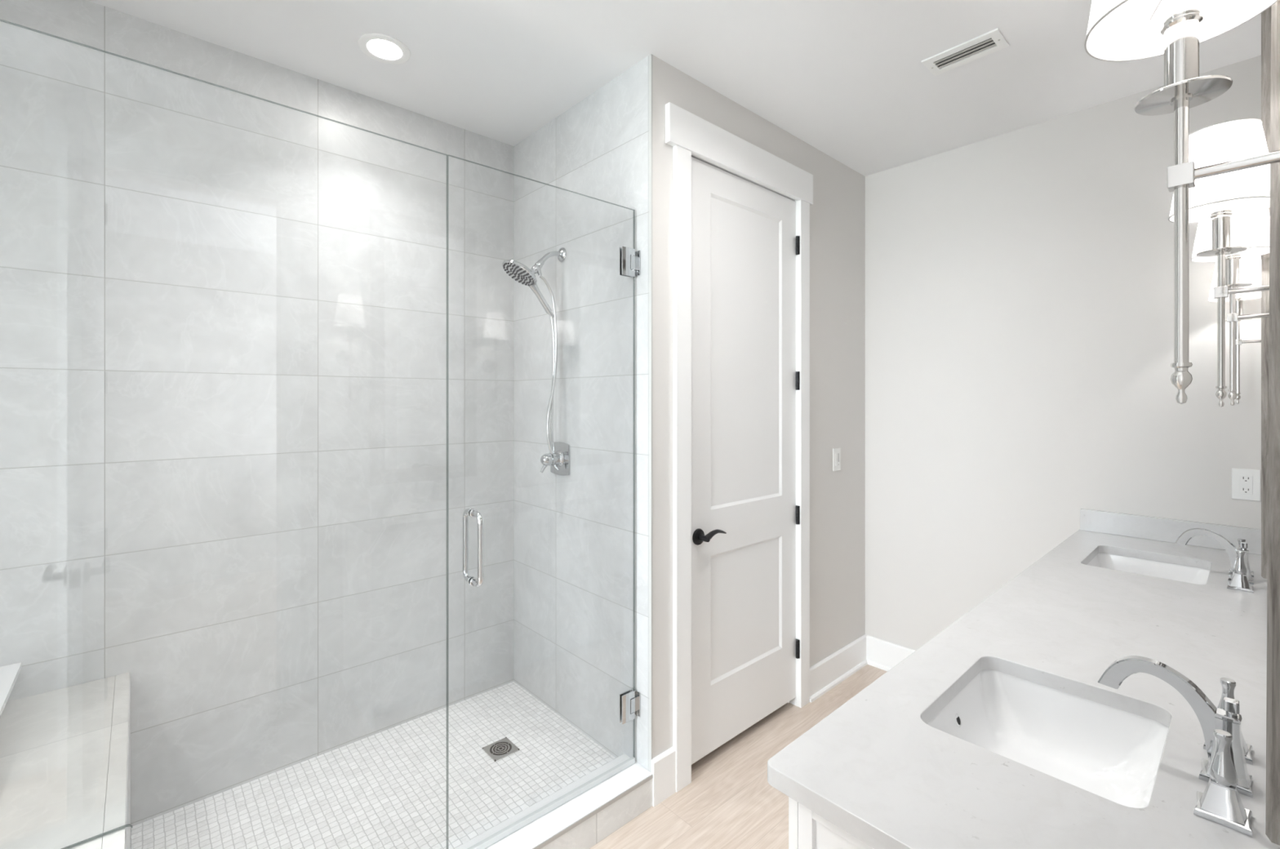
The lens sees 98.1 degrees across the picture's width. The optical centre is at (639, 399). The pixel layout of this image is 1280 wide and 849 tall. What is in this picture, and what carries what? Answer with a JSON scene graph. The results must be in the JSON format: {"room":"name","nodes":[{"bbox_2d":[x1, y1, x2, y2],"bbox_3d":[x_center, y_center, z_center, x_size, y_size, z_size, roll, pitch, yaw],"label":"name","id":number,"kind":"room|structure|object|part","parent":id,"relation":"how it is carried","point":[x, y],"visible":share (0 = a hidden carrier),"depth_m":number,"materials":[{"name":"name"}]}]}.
{"room":"bathroom","nodes":[
{"label":"bathroom","id":0,"kind":"room"},
{"bbox_2d":[0,0,513,826],"bbox_3d":[-2.149,0.108,1.476,4.231,2.743,0.120,0,0,-42],"label":"wall","id":1,"kind":"structure","parent":0,"point":[223,312],"depth_m":2.01,"materials":[{"name":"grey tile"}]},
{"bbox_2d":[129,681,615,848],"bbox_3d":[-1.087,1.442,1.778,2.011,0.074,0.856,0,0,-42],"label":"floor","id":2,"kind":"structure","parent":0,"point":[385,789],"depth_m":2.00,"materials":[{"name":"white tile"}]},
{"bbox_2d":[0,671,130,848],"bbox_3d":[-1.559,1.149,1.251,0.602,0.511,1.003,0,0,-42],"label":"shower bench","id":3,"kind":"object","parent":2,"relation":"on","point":[65,753],"visible":0.99,"depth_m":1.35,"materials":[{"name":"grey tile"}]},
{"bbox_2d":[482,737,519,761],"bbox_3d":[-0.559,1.403,2.231,0.108,0.004,0.108,0,0,-42],"label":"floor drain","id":4,"kind":"object","parent":2,"relation":"on","point":[503,748],"visible":1,"depth_m":2.23,"materials":[{"name":"silver metal"}]},
{"bbox_2d":[513,55,648,771],"bbox_3d":[-0.279,0.108,2.420,0.050,2.743,0.987,0,0,-42],"label":"wall","id":5,"kind":"structure","parent":0,"point":[573,533],"depth_m":2.32,"materials":[{"name":"grey tile"}]},
{"bbox_2d":[502,247,566,454],"bbox_3d":[-0.448,-0.217,2.359,0.282,0.908,0.158,0,0,-42],"label":"shower","id":6,"kind":"object","parent":5,"relation":"attached to","point":[519,272],"visible":1,"depth_m":2.38,"materials":[{"name":"silver metal"}]},
{"bbox_3d":[-0.419,-0.425,2.374,0.122,0.150,0.023,0,0,-39],"label":"hand spray handle","id":7,"kind":"part","parent":6,"relation":"part of","materials":[{"name":"silver metal"}]},
{"bbox_3d":[-0.388,-0.616,2.413,0.114,0.070,0.021,0,0,-42],"label":"arm","id":8,"kind":"part","parent":6,"relation":"part of","materials":[{"name":"silver metal"}]},
{"bbox_2d":[447,154,639,848],"bbox_3d":[-0.286,0.326,1.851,0.722,2.072,0.121,0,0,-41],"label":"shower door","id":9,"kind":"structure","parent":5,"relation":"attached to","point":[629,259],"depth_m":1.82,"materials":[{"name":"clear glass"}]},
{"bbox_3d":[-0.500,0.442,1.663,0.025,0.230,0.121,0,0,-41],"label":"pull handle","id":10,"kind":"part","parent":9,"relation":"part of","materials":[{"name":"silver metal"}]},
{"bbox_3d":[-0.028,1.138,2.078,0.034,0.092,0.050,0,0,-41],"label":"wall plate","id":11,"kind":"part","parent":9,"relation":"part of","materials":[{"name":"silver metal"}]},
{"bbox_3d":[-0.028,-0.510,2.078,0.034,0.092,0.050,0,0,-41],"label":"wall plate","id":12,"kind":"part","parent":9,"relation":"part of","materials":[{"name":"silver metal"}]},
{"bbox_2d":[540,441,569,475],"bbox_3d":[-0.388,0.261,2.429,0.099,0.148,0.144,0,0,-42],"label":"shower valve","id":13,"kind":"object","parent":5,"relation":"attached to","point":[558,462],"visible":0.93,"depth_m":2.42,"materials":[{"name":"silver metal"}]},
{"bbox_3d":[-0.408,0.276,2.411,0.046,0.085,0.054,0,0,-42],"label":"lever","id":14,"kind":"part","parent":13,"relation":"part of","materials":[{"name":"silver metal"}]},
{"bbox_3d":[-0.374,0.261,2.442,0.046,0.072,0.072,0,0,-42],"label":"stem","id":15,"kind":"part","parent":13,"relation":"part of","materials":[{"name":"silver metal"}]},
{"bbox_3d":[-0.354,0.261,2.460,0.008,0.148,0.144,0,0,-42],"label":"plate","id":16,"kind":"part","parent":13,"relation":"part of","materials":[{"name":"silver metal"}]},
{"bbox_2d":[648,53,652,772],"bbox_3d":[0.040,0.050,2.035,0.007,2.624,0.012,0,0,-42],"label":"trim","id":17,"kind":"structure","parent":5,"relation":"attached to","point":[651,55],"depth_m":2.03,"materials":[{"name":"grey tile"}]},
{"bbox_2d":[88,0,1261,176],"bbox_3d":[0.210,-1.313,0.106,5.894,0.100,5.316,0,0,-42],"label":"ceiling","id":18,"kind":"structure","parent":0,"point":[848,79],"depth_m":2.05,"materials":[{"name":"white paint"}]},
{"bbox_2d":[357,32,410,64],"bbox_3d":[-0.919,-1.259,2.000,0.174,0.007,0.174,0,0,-42],"label":"recessed light","id":19,"kind":"object","parent":18,"relation":"in","point":[381,47],"visible":1,"depth_m":1.99,"materials":[{"name":"white plastic"}]},
{"bbox_2d":[921,27,1008,75],"bbox_3d":[1.181,-1.259,2.023,0.132,0.008,0.248,0,0,-42],"label":"ceiling vent","id":20,"kind":"object","parent":18,"relation":"in","point":[993,41],"visible":1,"depth_m":2.01,"materials":[{"name":"white plastic"}]},
{"bbox_2d":[589,664,887,848],"bbox_3d":[0.116,1.530,0.001,6.174,0.100,5.346,0,0,-42],"label":"floor","id":21,"kind":"structure","parent":0,"point":[729,802],"depth_m":2.06,"materials":[{"name":"brown wood"}]},
{"bbox_2d":[455,753,653,848],"bbox_3d":[-0.752,1.421,1.406,2.011,0.117,0.160,0,0,-42],"label":"shower curb","id":22,"kind":"object","parent":21,"relation":"on","point":[591,816],"visible":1,"depth_m":1.86,"materials":[{"name":"white stone"}]},
{"bbox_2d":[0,18,447,848],"bbox_3d":[-1.037,0.323,1.192,1.270,2.079,0.016,0,0,-41],"label":"glass panel","id":23,"kind":"object","parent":22,"relation":"on","point":[1,20],"visible":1,"depth_m":1.38,"materials":[{"name":"clear glass"}]},
{"bbox_2d":[788,796,873,848],"bbox_3d":[1.256,1.038,1.442,2.308,0.884,0.563,0,0,-42],"label":"vanity cabinet","id":24,"kind":"object","parent":21,"relation":"on","point":[807,829],"visible":0.02,"depth_m":0.83,"materials":[{"name":"white paint"}]},
{"bbox_3d":[0.404,0.978,1.005,0.458,0.754,0.016,0,0,-42],"label":"door","id":25,"kind":"part","parent":24,"relation":"part of","materials":[{"name":"white paint"}]},
{"bbox_2d":[767,528,1279,848],"bbox_3d":[1.247,0.581,1.437,2.330,0.030,0.568,0,0,-42],"label":"countertop","id":26,"kind":"structure","parent":24,"relation":"on","point":[874,768],"depth_m":1.01,"materials":[{"name":"white stone"}]},
{"bbox_2d":[927,669,1168,808],"bbox_3d":[0.730,0.671,0.999,0.436,0.149,0.359,0,0,-42],"label":"sink","id":27,"kind":"object","parent":26,"relation":"in","point":[1111,753],"visible":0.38,"depth_m":1.11,"materials":[{"name":"white ceramic"}]},
{"bbox_2d":[1087,552,1209,584],"bbox_3d":[1.759,0.671,1.931,0.436,0.149,0.362,0,0,-42],"label":"sink","id":28,"kind":"object","parent":26,"relation":"in","point":[1182,573],"visible":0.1,"depth_m":2.06,"materials":[{"name":"white ceramic"}]},
{"bbox_2d":[1097,655,1253,837],"bbox_3d":[0.831,0.491,0.872,0.266,0.149,0.175,0,0,-42],"label":"faucet","id":29,"kind":"object","parent":26,"relation":"on","point":[1226,774],"visible":1,"depth_m":0.81,"materials":[{"name":"silver metal"}]},
{"bbox_3d":[0.822,0.478,0.882,0.023,0.124,0.147,0,0,-42],"label":"spout","id":30,"kind":"part","parent":29,"relation":"part of","materials":[{"name":"silver metal"}]},
{"bbox_3d":[0.793,0.561,0.756,0.054,0.009,0.054,0,0,-42],"label":"handle","id":31,"kind":"part","parent":29,"relation":"part of","materials":[{"name":"silver metal"}]},
{"bbox_3d":[0.871,0.561,0.827,0.054,0.009,0.054,0,0,-42],"label":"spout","id":32,"kind":"part","parent":29,"relation":"part of","materials":[{"name":"silver metal"}]},
{"bbox_3d":[0.873,0.512,0.826,0.048,0.092,0.048,0,0,-42],"label":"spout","id":33,"kind":"part","parent":29,"relation":"part of","materials":[{"name":"silver metal"}]},
{"bbox_3d":[0.950,0.561,0.898,0.054,0.009,0.054,0,0,-42],"label":"handle","id":34,"kind":"part","parent":29,"relation":"part of","materials":[{"name":"silver metal"}]},
{"bbox_3d":[0.875,0.456,0.823,0.016,0.022,0.016,0,0,-42],"label":"lift knob","id":35,"kind":"part","parent":29,"relation":"part of","materials":[{"name":"silver metal"}]},
{"bbox_2d":[1175,527,1253,593],"bbox_3d":[1.833,0.491,1.778,0.266,0.149,0.175,0,0,-42],"label":"faucet","id":36,"kind":"object","parent":26,"relation":"on","point":[1241,579],"visible":1,"depth_m":1.73,"materials":[{"name":"silver metal"}]},
{"bbox_3d":[1.824,0.478,1.788,0.023,0.124,0.147,0,0,-42],"label":"spout","id":37,"kind":"part","parent":36,"relation":"part of","materials":[{"name":"silver metal"}]},
{"bbox_3d":[1.795,0.561,1.662,0.054,0.009,0.054,0,0,-42],"label":"handle","id":38,"kind":"part","parent":36,"relation":"part of","materials":[{"name":"silver metal"}]},
{"bbox_3d":[1.874,0.561,1.733,0.054,0.009,0.054,0,0,-42],"label":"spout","id":39,"kind":"part","parent":36,"relation":"part of","materials":[{"name":"silver metal"}]},
{"bbox_3d":[1.952,0.561,1.804,0.054,0.009,0.054,0,0,-42],"label":"handle","id":40,"kind":"part","parent":36,"relation":"part of","materials":[{"name":"silver metal"}]},
{"bbox_3d":[1.875,0.512,1.732,0.048,0.092,0.048,0,0,-42],"label":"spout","id":41,"kind":"part","parent":36,"relation":"part of","materials":[{"name":"silver metal"}]},
{"bbox_3d":[1.877,0.456,1.729,0.016,0.022,0.016,0,0,-42],"label":"lift knob","id":42,"kind":"part","parent":36,"relation":"part of","materials":[{"name":"silver metal"}]},
{"bbox_2d":[652,54,865,758],"bbox_3d":[0.617,0.108,2.632,1.662,2.743,0.120,0,0,-42],"label":"wall","id":43,"kind":"structure","parent":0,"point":[837,209],"depth_m":2.82,"materials":[{"name":"white paint"}]},
{"bbox_2d":[650,746,675,807],"bbox_3d":[0.088,1.397,2.063,0.115,0.165,0.016,0,0,-42],"label":"baseboard","id":44,"kind":"structure","parent":43,"relation":"attached to","point":[664,765],"depth_m":2.05,"materials":[{"name":"white paint"}]},
{"bbox_2d":[665,102,813,792],"bbox_3d":[0.432,0.188,2.448,0.998,2.584,0.145,0,0,-42],"label":"door frame","id":45,"kind":"structure","parent":43,"relation":"attached to","point":[690,135],"depth_m":2.19,"materials":[{"name":"white paint"}]},
{"bbox_3d":[0.162,0.261,2.127,0.082,2.439,0.020,0,0,-42],"label":"casing leg","id":46,"kind":"part","parent":45,"relation":"part of","materials":[{"name":"white paint"}]},
{"bbox_2d":[691,156,799,764],"bbox_3d":[0.483,0.240,2.424,0.754,2.395,0.095,0,0,-42],"label":"door","id":47,"kind":"structure","parent":45,"relation":"in","point":[745,245],"depth_m":2.41,"materials":[{"name":"white paint"}]},
{"bbox_3d":[0.283,0.546,2.220,0.154,0.065,0.060,0,0,-42],"label":"lever handle","id":48,"kind":"part","parent":47,"relation":"part of","materials":[{"name":"black metal"}]},
{"bbox_3d":[0.794,0.261,2.699,0.078,2.439,0.020,0,0,-42],"label":"casing leg","id":49,"kind":"part","parent":45,"relation":"part of","materials":[{"name":"white paint"}]},
{"bbox_2d":[832,448,840,471],"bbox_3d":[1.038,0.315,2.925,0.074,0.118,0.010,0,0,-42],"label":"light switch","id":50,"kind":"object","parent":43,"relation":"attached to","point":[836,451],"visible":1,"depth_m":2.92,"materials":[{"name":"white plastic"}]},
{"bbox_2d":[809,634,867,702],"bbox_3d":[1.055,1.404,2.929,0.614,0.152,0.027,0,0,-42],"label":"baseboard","id":51,"kind":"structure","parent":43,"relation":"attached to","point":[828,673],"depth_m":2.91,"materials":[{"name":"white paint"}]},
{"bbox_2d":[865,54,1261,650],"bbox_3d":[1.832,0.108,2.617,0.120,2.743,1.774,0,0,-42],"label":"wall","id":52,"kind":"structure","parent":0,"point":[1020,282],"depth_m":2.57,"materials":[{"name":"white paint"}]},
{"bbox_2d":[866,635,915,671],"bbox_3d":[1.603,1.404,2.760,0.027,0.152,0.985,0,0,-42],"label":"baseboard","id":53,"kind":"structure","parent":52,"relation":"attached to","point":[881,654],"depth_m":3.05,"materials":[{"name":"white paint"}]},
{"bbox_2d":[1080,508,1261,555],"bbox_3d":[2.105,0.520,2.210,0.020,0.091,0.563,0,0,-42],"label":"backsplash","id":54,"kind":"structure","parent":52,"relation":"attached to","point":[1160,529],"depth_m":2.22,"materials":[{"name":"white stone"}]},
{"bbox_2d":[1231,467,1260,501],"bbox_3d":[2.247,0.315,2.061,0.009,0.115,0.072,0,0,-42],"label":"power outlet","id":55,"kind":"object","parent":52,"relation":"attached to","point":[1246,483],"visible":1,"depth_m":2.06,"materials":[{"name":"white plastic"}]},
{"bbox_2d":[1239,475,1252,493],"bbox_3d":[2.245,0.315,2.060,0.003,0.068,0.033,0,0,-42],"label":"receptacle","id":56,"kind":"object","parent":55,"relation":"attached to","point":[1245,481],"depth_m":2.06,"materials":[{"name":"white plastic"}]},
{"bbox_3d":[0.246,0.109,0.067,5.654,2.743,0.120,0,0,-42],"label":"wall","id":57,"kind":"structure","parent":0,"visible":0},
{"bbox_2d":[1083,0,1279,404],"bbox_3d":[0.539,-0.263,0.534,0.150,0.535,0.178,0,0,-42],"label":"wall sconce","id":58,"kind":"object","parent":57,"relation":"attached to","point":[1118,30],"visible":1,"depth_m":0.54,"materials":[{"name":"silver metal"}]},
{"bbox_3d":[0.530,-0.453,0.544,0.147,0.154,0.147,0,0,-42],"label":"lamp shade","id":59,"kind":"part","parent":58,"relation":"part of","materials":[{"name":"white fabric"}]},
{"bbox_3d":[0.530,-0.166,0.544,0.011,0.265,0.011,0,0,3],"label":"stem","id":60,"kind":"part","parent":58,"relation":"part of","materials":[{"name":"silver metal"}]},
{"bbox_2d":[1160,0,1204,86],"bbox_3d":[0.530,-0.362,0.544,0.031,0.126,0.031,0,0,-42],"label":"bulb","id":61,"kind":"object","parent":58,"relation":"on","point":[1180,28],"depth_m":0.54,"materials":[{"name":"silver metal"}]},
{"bbox_3d":[0.564,-0.218,0.506,0.010,0.010,0.084,0,0,-42],"label":"arm","id":62,"kind":"part","parent":58,"relation":"part of","materials":[{"name":"silver metal"}]},
{"bbox_2d":[1168,118,1270,407],"bbox_3d":[1.137,-0.253,1.068,0.150,0.535,0.178,0,0,-42],"label":"wall sconce","id":63,"kind":"object","parent":57,"relation":"attached to","point":[1217,199],"visible":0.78,"depth_m":1.05,"materials":[{"name":"white fabric"}]},
{"bbox_3d":[1.128,-0.443,1.079,0.147,0.154,0.147,0,0,-42],"label":"lamp shade","id":64,"kind":"part","parent":63,"relation":"part of","materials":[{"name":"white fabric"}]},
{"bbox_3d":[1.128,-0.155,1.079,0.011,0.265,0.011,0,0,29],"label":"stem","id":65,"kind":"part","parent":63,"relation":"part of","materials":[{"name":"silver metal"}]},
{"bbox_2d":[1209,200,1232,248],"bbox_3d":[1.128,-0.352,1.079,0.031,0.126,0.031,0,0,-42],"label":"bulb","id":66,"kind":"object","parent":63,"relation":"on","point":[1221,215],"depth_m":1.07,"materials":[{"name":"metal"}]},
{"bbox_3d":[1.162,-0.208,1.041,0.010,0.010,0.084,0,0,-42],"label":"arm","id":67,"kind":"part","parent":63,"relation":"part of","materials":[{"name":"silver metal"}]},
{"bbox_2d":[1191,208,1269,405],"bbox_3d":[1.505,-0.252,1.393,0.150,0.535,0.178,0,0,-42],"label":"wall sconce","id":68,"kind":"object","parent":57,"relation":"attached to","point":[1251,231],"visible":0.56,"depth_m":1.39,"materials":[{"name":"white fabric"}]},
{"bbox_3d":[1.495,-0.442,1.403,0.147,0.154,0.147,0,0,-42],"label":"lamp shade","id":69,"kind":"part","parent":68,"relation":"part of","materials":[{"name":"white fabric"}]},
{"bbox_3d":[1.495,-0.154,1.403,0.011,0.265,0.011,0,0,-23],"label":"stem","id":70,"kind":"part","parent":68,"relation":"part of","materials":[{"name":"silver metal"}]},
{"bbox_2d":[1225,252,1241,284],"bbox_3d":[1.495,-0.351,1.403,0.031,0.126,0.031,0,0,-42],"label":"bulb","id":71,"kind":"object","parent":68,"relation":"on","point":[1232,260],"depth_m":1.39,"materials":[{"name":"metal"}]},
{"bbox_3d":[1.530,-0.207,1.365,0.010,0.010,0.084,0,0,-42],"label":"arm","id":72,"kind":"part","parent":68,"relation":"part of","materials":[{"name":"silver metal"}]},
{"bbox_2d":[1208,255,1261,404],"bbox_3d":[2.155,-0.251,1.985,0.150,0.535,0.178,0,0,-42],"label":"wall sconce","id":73,"kind":"object","parent":57,"relation":"attached to","point":[1251,267],"visible":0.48,"depth_m":1.98,"materials":[{"name":"white fabric"}]},
{"bbox_3d":[2.146,-0.441,1.996,0.147,0.154,0.147,0,0,-42],"label":"lamp shade","id":74,"kind":"part","parent":73,"relation":"part of","materials":[{"name":"white fabric"}]},
{"bbox_3d":[2.146,-0.153,1.996,0.011,0.265,0.011,0,0,-23],"label":"stem","id":75,"kind":"part","parent":73,"relation":"part of","materials":[{"name":"silver metal"}]},
{"bbox_2d":[1235,295,1244,315],"bbox_3d":[2.146,-0.350,1.996,0.031,0.126,0.031,0,0,-42],"label":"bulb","id":76,"kind":"object","parent":73,"relation":"on","point":[1239,300],"depth_m":1.98,"materials":[{"name":"metal"}]},
{"bbox_3d":[2.180,-0.206,1.958,0.010,0.010,0.084,0,0,-42],"label":"arm","id":77,"kind":"part","parent":73,"relation":"part of","materials":[{"name":"silver metal"}]},
{"bbox_2d":[1261,6,1271,578],"bbox_3d":[1.868,-0.281,1.650,0.705,1.478,0.028,0,0,-41],"label":"mirror","id":78,"kind":"object","parent":57,"relation":"attached to","point":[1265,15],"visible":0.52,"depth_m":1.42,"materials":[{"name":"grey wood"}]},
{"bbox_2d":[1265,0,1279,845],"bbox_3d":[0.885,-0.281,0.762,0.595,1.478,0.029,0,0,-41],"label":"mirror","id":79,"kind":"object","parent":57,"relation":"attached to","point":[1272,816],"visible":1,"depth_m":0.57,"materials":[{"name":"grey wood"}]},
{"bbox_3d":[-1.826,0.109,1.006,0.120,2.743,1.011,0,0,-42],"label":"wall","id":80,"kind":"structure","parent":0,"visible":0},
{"bbox_2d":[0,662,22,716],"bbox_3d":[-1.732,0.795,1.262,0.362,0.018,0.756,0,0,-42],"label":"shelf","id":81,"kind":"object","parent":80,"relation":"attached to","point":[9,674],"visible":1,"depth_m":1.56,"materials":[{"name":"white ceramic"}]}
]}

